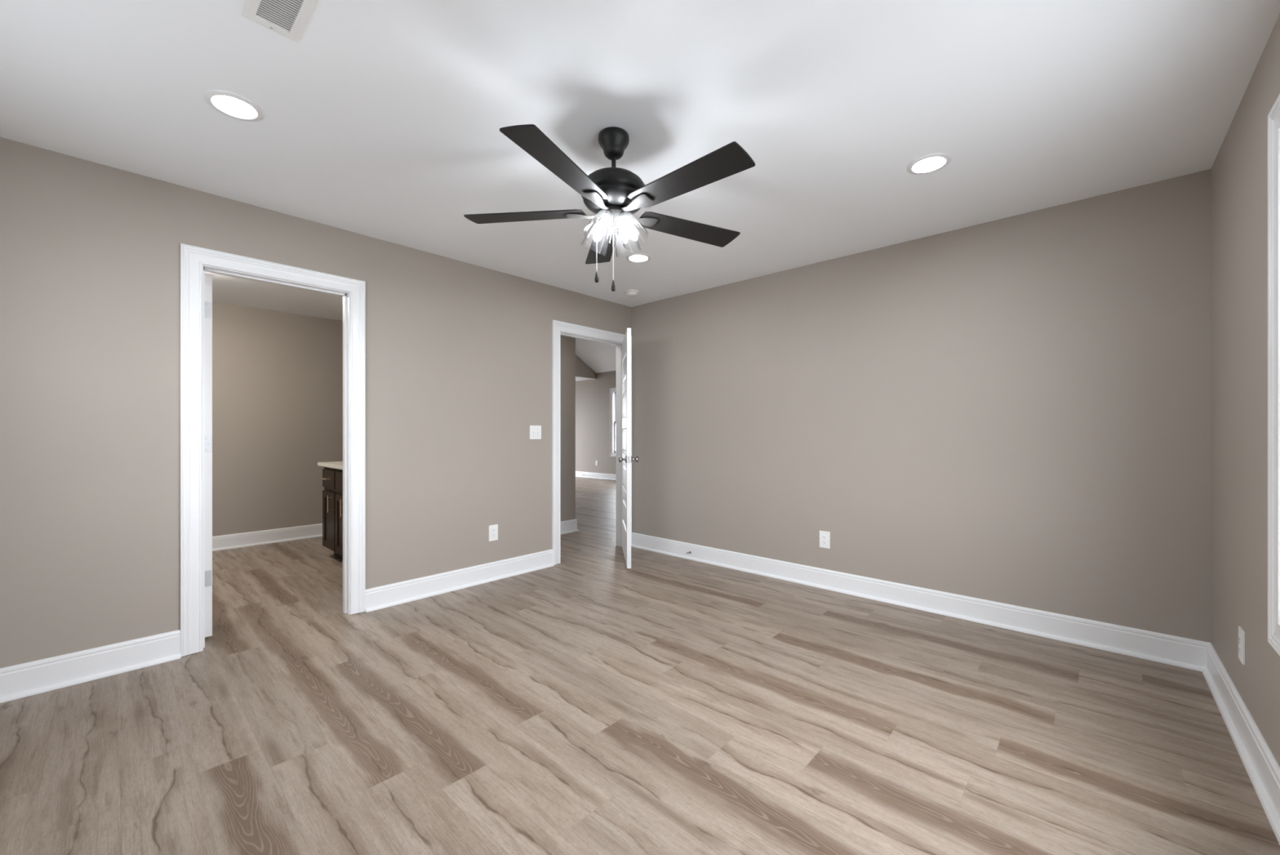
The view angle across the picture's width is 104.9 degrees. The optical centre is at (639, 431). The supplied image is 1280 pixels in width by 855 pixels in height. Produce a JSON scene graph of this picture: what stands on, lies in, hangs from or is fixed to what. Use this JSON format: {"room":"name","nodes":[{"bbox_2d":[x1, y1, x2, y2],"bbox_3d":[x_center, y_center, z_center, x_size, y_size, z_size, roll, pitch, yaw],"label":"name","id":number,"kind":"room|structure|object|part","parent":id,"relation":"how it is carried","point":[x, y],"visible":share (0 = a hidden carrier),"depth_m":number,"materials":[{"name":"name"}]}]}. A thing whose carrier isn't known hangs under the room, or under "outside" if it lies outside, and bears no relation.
{"room":"empty bedroom","nodes":[
{"label":"empty bedroom","id":0,"kind":"room"},
{"bbox_2d":[212,301,342,536],"bbox_3d":[-4.107,-0.057,4.999,0.120,2.440,4.300,0,0,43],"label":"wall","id":1,"kind":"structure","parent":0,"point":[277,376],"depth_m":5.17,"materials":[{"name":"beige paint"}]},
{"bbox_2d":[212,523,322,551],"bbox_3d":[-4.092,1.093,4.903,0.033,0.140,4.180,0,0,43],"label":"baseboard","id":2,"kind":"structure","parent":1,"relation":"attached to","point":[222,542],"depth_m":5.12,"materials":[{"name":"white wood"}]},
{"bbox_2d":[0,137,631,667],"bbox_3d":[-1.639,-0.057,3.440,0.120,2.440,4.440,0,0,43],"label":"wall","id":3,"kind":"structure","parent":0,"point":[459,353],"depth_m":2.49,"materials":[{"name":"beige paint"}]},
{"bbox_2d":[0,629,181,702],"bbox_3d":[-2.689,1.093,2.192,0.033,0.140,0.941,0,0,43],"label":"baseboard","id":4,"kind":"structure","parent":3,"relation":"attached to","point":[43,675],"depth_m":2.30,"materials":[{"name":"white wood"}]},
{"bbox_2d":[180,243,365,656],"bbox_3d":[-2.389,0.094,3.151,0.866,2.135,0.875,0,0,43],"label":"door frame","id":5,"kind":"structure","parent":3,"relation":"in","point":[196,285],"depth_m":2.74,"materials":[{"name":"white wood"}]},
{"bbox_2d":[365,549,554,612],"bbox_3d":[-1.266,1.093,3.732,0.033,0.140,1.504,0,0,43],"label":"baseboard","id":6,"kind":"structure","parent":3,"relation":"attached to","point":[402,592],"depth_m":3.61,"materials":[{"name":"white wood"}]},
{"bbox_2d":[488,524,497,541],"bbox_3d":[-1.153,0.793,3.872,0.008,0.124,0.078,0,0,43],"label":"wall outlet","id":7,"kind":"object","parent":3,"relation":"attached to","point":[493,529],"visible":1,"depth_m":3.87,"materials":[{"name":"white plastic"}]},
{"bbox_2d":[529,425,541,439],"bbox_3d":[-0.880,0.003,4.160,0.020,0.116,0.116,0,0,43],"label":"light switch","id":8,"kind":"object","parent":3,"relation":"attached to","point":[535,430],"visible":1,"depth_m":4.16,"materials":[{"name":"white plastic"}]},
{"bbox_2d":[551,320,638,568],"bbox_3d":[-0.253,0.092,4.496,0.762,2.139,0.992,0,0,43],"label":"door","id":9,"kind":"structure","parent":3,"relation":"in","point":[623,342],"depth_m":4.33,"materials":[{"name":"white wood"}]},
{"bbox_3d":[-0.149,0.233,4.204,0.069,0.066,0.066,0,0,-5],"label":"knob","id":10,"kind":"part","parent":9,"relation":"part of","materials":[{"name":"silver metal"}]},
{"bbox_3d":[-0.092,0.233,4.147,0.025,0.056,0.002,0,0,-5],"label":"latch plate","id":11,"kind":"part","parent":9,"relation":"part of","materials":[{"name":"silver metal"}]},
{"bbox_3d":[-0.046,0.233,4.214,0.069,0.066,0.066,0,0,-5],"label":"knob","id":12,"kind":"part","parent":9,"relation":"part of","materials":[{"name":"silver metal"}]},
{"bbox_2d":[560,335,575,521],"bbox_3d":[-1.381,-0.057,5.193,0.120,2.440,1.705,0,0,43],"label":"wall","id":13,"kind":"structure","parent":0,"point":[567,344],"depth_m":5.69,"materials":[{"name":"beige paint"}]},
{"bbox_2d":[560,519,579,534],"bbox_3d":[-1.314,1.093,5.153,0.033,0.140,1.738,0,0,43],"label":"baseboard","id":14,"kind":"structure","parent":13,"relation":"attached to","point":[568,526],"depth_m":5.69,"materials":[{"name":"white wood"}]},
{"bbox_2d":[575,376,594,381],"bbox_3d":[-3.581,-1.338,11.522,2.499,0.007,4.845,0,0,43],"label":"ceiling","id":15,"kind":"structure","parent":0,"point":[577,378],"depth_m":12.26,"materials":[{"name":"white paint"}]},
{"bbox_2d":[575,354,595,378],"bbox_3d":[-2.707,-2.084,10.714,0.120,1.482,4.605,0,0,43],"label":"wall","id":16,"kind":"structure","parent":0,"point":[582,369],"depth_m":12.05,"materials":[{"name":"beige paint"}]},
{"bbox_2d":[575,370,616,474],"bbox_3d":[0.123,-0.210,11.315,7.980,2.745,0.120,0,0,43],"label":"wall","id":17,"kind":"structure","parent":0,"point":[592,396],"depth_m":12.43,"materials":[{"name":"beige paint"}]},
{"bbox_2d":[575,471,616,479],"bbox_3d":[0.071,1.093,11.259,7.980,0.140,0.033,0,0,43],"label":"baseboard","id":18,"kind":"structure","parent":17,"relation":"attached to","point":[578,473],"depth_m":12.34,"materials":[{"name":"white wood"}]},
{"bbox_2d":[609,387,616,457],"bbox_3d":[-0.276,-0.235,11.671,1.124,1.669,0.140,0,0,43],"label":"window","id":19,"kind":"structure","parent":17,"relation":"in","point":[612,390],"depth_m":11.97,"materials":[{"name":"white glass"}]},
{"bbox_3d":[-0.270,0.128,11.678,0.942,0.762,0.030,0,0,43],"label":"sash","id":20,"kind":"part","parent":19,"relation":"part of","materials":[{"name":"white paint"}]},
{"bbox_3d":[-0.248,-0.598,11.702,0.942,0.762,0.030,0,0,43],"label":"sash","id":21,"kind":"part","parent":19,"relation":"part of","materials":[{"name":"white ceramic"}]},
{"bbox_2d":[575,337,616,373],"bbox_3d":[-0.562,-2.204,8.732,5.720,1.442,4.605,0,0,43],"label":"vault","id":22,"kind":"object","parent":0,"point":[600,357],"visible":0.07,"depth_m":11.53,"materials":[{"name":"white paint"}]},
{"bbox_2d":[0,476,1279,854],"bbox_3d":[-1.366,1.163,6.746,12.194,0.001,10.135,0,0,43],"label":"floor","id":23,"kind":"structure","parent":0,"point":[587,703],"depth_m":1.87,"materials":[{"name":"brown wood"}]},
{"bbox_2d":[321,466,342,559],"bbox_3d":[-2.185,0.739,4.206,1.690,0.848,0.571,0,0,43],"label":"vanity cabinet","id":24,"kind":"object","parent":23,"relation":"on","point":[332,477],"visible":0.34,"depth_m":4.38,"materials":[{"name":"brown wood"}]},
{"bbox_3d":[-2.826,0.800,4.475,0.353,0.515,0.019,0,0,43],"label":"cabinet door","id":25,"kind":"part","parent":24,"relation":"part of","materials":[{"name":"brown wood"}]},
{"bbox_3d":[-2.826,0.425,4.475,0.353,0.165,0.019,0,0,43],"label":"drawer","id":26,"kind":"part","parent":24,"relation":"part of","materials":[{"name":"brown wood"}]},
{"bbox_3d":[-2.759,0.638,4.376,0.010,0.150,0.039,0,0,43],"label":"handle","id":27,"kind":"part","parent":24,"relation":"part of","materials":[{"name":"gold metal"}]},
{"bbox_2d":[317,461,342,469],"bbox_3d":[-2.192,0.298,4.220,1.720,0.032,0.561,0,0,43],"label":"countertop","id":28,"kind":"structure","parent":24,"relation":"on","point":[336,464],"depth_m":4.41,"materials":[{"name":"beige stone"}]},
{"bbox_3d":[-2.408,0.425,4.089,0.738,0.165,0.019,0,0,43],"label":"drawer","id":29,"kind":"part","parent":24,"relation":"part of","materials":[{"name":"brown wood"}]},
{"bbox_3d":[-2.545,0.800,4.216,0.363,0.515,0.019,0,0,43],"label":"cabinet door","id":30,"kind":"part","parent":24,"relation":"part of","materials":[{"name":"brown wood"}]},
{"bbox_2d":[0,0,1279,320],"bbox_3d":[-1.369,-1.327,2.890,7.004,0.100,5.120,0,0,43],"label":"ceiling","id":31,"kind":"structure","parent":0,"point":[384,119],"depth_m":1.95,"materials":[{"name":"white paint"}]},
{"bbox_2d":[204,89,263,120],"bbox_3d":[-1.587,-1.274,1.927,0.182,0.008,0.182,0,0,43],"label":"recessed light","id":32,"kind":"object","parent":31,"relation":"in","point":[232,104],"visible":1,"depth_m":1.92,"materials":[{"name":"white plastic"}]},
{"bbox_2d":[240,0,318,42],"bbox_3d":[-1.062,-1.273,1.457,0.292,0.010,0.146,0,0,43],"label":"ceiling vent","id":33,"kind":"object","parent":31,"relation":"in","point":[289,19],"visible":1,"depth_m":1.50,"materials":[{"name":"white plastic"}]},
{"bbox_2d":[463,124,755,291],"bbox_3d":[-0.081,-0.937,2.088,1.215,0.680,1.271,0,0,43],"label":"ceiling fan","id":34,"kind":"object","parent":31,"relation":"hanging from","point":[613,193],"visible":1,"depth_m":2.01,"materials":[{"name":"black metal"}]},
{"bbox_3d":[-0.501,-0.949,2.166,0.523,0.006,0.140,0,9,7],"label":"blade","id":35,"kind":"part","parent":34,"relation":"part of","materials":[{"name":"black wood"}]},
{"bbox_3d":[-0.278,-0.949,1.764,0.140,0.006,0.523,10,4,25],"label":"blade","id":36,"kind":"part","parent":34,"relation":"part of","materials":[{"name":"black wood"}]},
{"bbox_3d":[-0.176,-0.805,2.108,0.023,0.238,0.004,0,0,-10],"label":"pull chain","id":37,"kind":"part","parent":34,"relation":"part of","materials":[{"name":"metal"}]},
{"bbox_3d":[-0.175,-0.875,2.158,0.047,0.067,0.030,0,0,43],"label":"bulb","id":38,"kind":"part","parent":34,"relation":"part of","materials":[{"name":"white glass"}]},
{"bbox_3d":[-0.188,-0.949,2.502,0.140,0.006,0.523,-10,2,-11],"label":"blade","id":39,"kind":"part","parent":34,"relation":"part of","materials":[{"name":"black wood"}]},
{"bbox_3d":[-0.153,-0.875,2.057,0.030,0.067,0.047,0,0,43],"label":"bulb","id":40,"kind":"part","parent":34,"relation":"part of","materials":[{"name":"white glass"}]},
{"bbox_2d":[600,209,610,221],"bbox_3d":[-0.141,-0.920,2.077,0.043,0.051,0.049,0,0,43],"label":"socket","id":41,"kind":"object","parent":34,"relation":"attached to","point":[605,214],"depth_m":2.06,"materials":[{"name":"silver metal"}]},
{"bbox_3d":[-0.113,-0.766,2.088,0.004,0.247,0.003,0,0,43],"label":"pull chain","id":42,"kind":"part","parent":34,"relation":"part of","materials":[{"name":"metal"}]},
{"bbox_3d":[-0.074,-0.875,2.180,0.030,0.067,0.047,0,0,43],"label":"bulb","id":43,"kind":"part","parent":34,"relation":"part of","materials":[{"name":"white glass"}]},
{"bbox_2d":[619,211,628,222],"bbox_3d":[-0.072,-0.920,2.091,0.049,0.051,0.043,0,0,43],"label":"socket","id":44,"kind":"object","parent":34,"relation":"attached to","point":[624,215],"depth_m":2.07,"materials":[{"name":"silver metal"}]},
{"bbox_3d":[-0.052,-0.875,2.079,0.047,0.067,0.030,0,0,43],"label":"bulb","id":45,"kind":"part","parent":34,"relation":"part of","materials":[{"name":"white glass"}]},
{"bbox_3d":[0.228,-0.949,2.308,0.523,0.006,0.140,0,-9,-29],"label":"blade","id":46,"kind":"part","parent":34,"relation":"part of","materials":[{"name":"black wood"}]},
{"bbox_3d":[0.172,-0.949,1.853,0.523,0.006,0.140,0,-9,43],"label":"blade","id":47,"kind":"part","parent":34,"relation":"part of","materials":[{"name":"black wood"}]},
{"bbox_2d":[624,289,639,297],"bbox_3d":[-0.074,-1.258,4.479,0.132,0.038,0.132,0,0,43],"label":"smoke detector","id":48,"kind":"object","parent":31,"relation":"attached to","point":[631,293],"visible":1,"depth_m":4.44,"materials":[{"name":"white plastic"}]},
{"bbox_2d":[626,253,650,262],"bbox_3d":[-0.011,-1.274,3.604,0.182,0.008,0.182,0,0,43],"label":"recessed light","id":49,"kind":"object","parent":31,"relation":"in","point":[635,257],"visible":1,"depth_m":3.58,"materials":[{"name":"white plastic"}]},
{"bbox_2d":[906,152,951,174],"bbox_3d":[1.375,-1.274,2.342,0.182,0.008,0.182,0,0,43],"label":"recessed light","id":50,"kind":"object","parent":31,"relation":"in","point":[931,162],"visible":1,"depth_m":2.33,"materials":[{"name":"white plastic"}]},
{"bbox_2d":[631,168,1211,642],"bbox_3d":[1.382,-0.057,3.753,4.134,2.440,0.120,0,0,43],"label":"wall","id":51,"kind":"structure","parent":0,"point":[1015,410],"depth_m":3.06,"materials":[{"name":"beige paint"}]},
{"bbox_2d":[819,530,830,548],"bbox_3d":[1.377,0.803,3.670,0.078,0.124,0.008,0,0,43],"label":"wall outlet","id":52,"kind":"object","parent":51,"relation":"attached to","point":[824,536],"visible":1,"depth_m":3.66,"materials":[{"name":"white plastic"}]},
{"bbox_2d":[631,532,1209,671],"bbox_3d":[1.330,1.093,3.696,3.894,0.140,0.033,0,0,43],"label":"baseboard","id":53,"kind":"structure","parent":51,"relation":"attached to","point":[1184,652],"depth_m":3.04,"materials":[{"name":"white wood"}]},
{"bbox_2d":[1211,13,1279,766],"bbox_3d":[1.309,-0.057,0.716,0.120,2.440,4.440,0,0,43],"label":"wall","id":54,"kind":"structure","parent":0,"point":[1239,169],"depth_m":1.85,"materials":[{"name":"beige paint"}]},
{"bbox_2d":[1201,642,1279,844],"bbox_3d":[1.293,1.093,0.812,0.033,0.140,4.320,0,0,43],"label":"baseboard","id":55,"kind":"structure","parent":54,"relation":"attached to","point":[1263,770],"depth_m":1.75,"materials":[{"name":"white wood"}]},
{"bbox_2d":[1238,626,1244,664],"bbox_3d":[2.295,0.814,1.878,0.008,0.124,0.078,0,0,43],"label":"wall outlet","id":56,"kind":"object","parent":54,"relation":"attached to","point":[1241,632],"visible":1,"depth_m":1.87,"materials":[{"name":"white plastic"}]},
{"bbox_2d":[1238,635,1241,644],"bbox_3d":[2.293,0.794,1.880,0.003,0.029,0.033,0,0,43],"label":"receptacle","id":57,"kind":"object","parent":56,"relation":"attached to","point":[1239,636],"depth_m":1.88,"materials":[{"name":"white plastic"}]},
{"bbox_2d":[1238,644,1241,655],"bbox_3d":[2.293,0.833,1.880,0.003,0.029,0.033,0,0,43],"label":"receptacle","id":58,"kind":"object","parent":56,"relation":"attached to","point":[1239,646],"depth_m":1.88,"materials":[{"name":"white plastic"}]},
{"bbox_2d":[1267,93,1279,655],"bbox_3d":[1.334,-0.167,0.757,0.140,1.644,1.989,0,0,43],"label":"window","id":59,"kind":"structure","parent":54,"relation":"in","point":[1273,116],"depth_m":1.50,"materials":[{"name":"white wood"}]}
]}

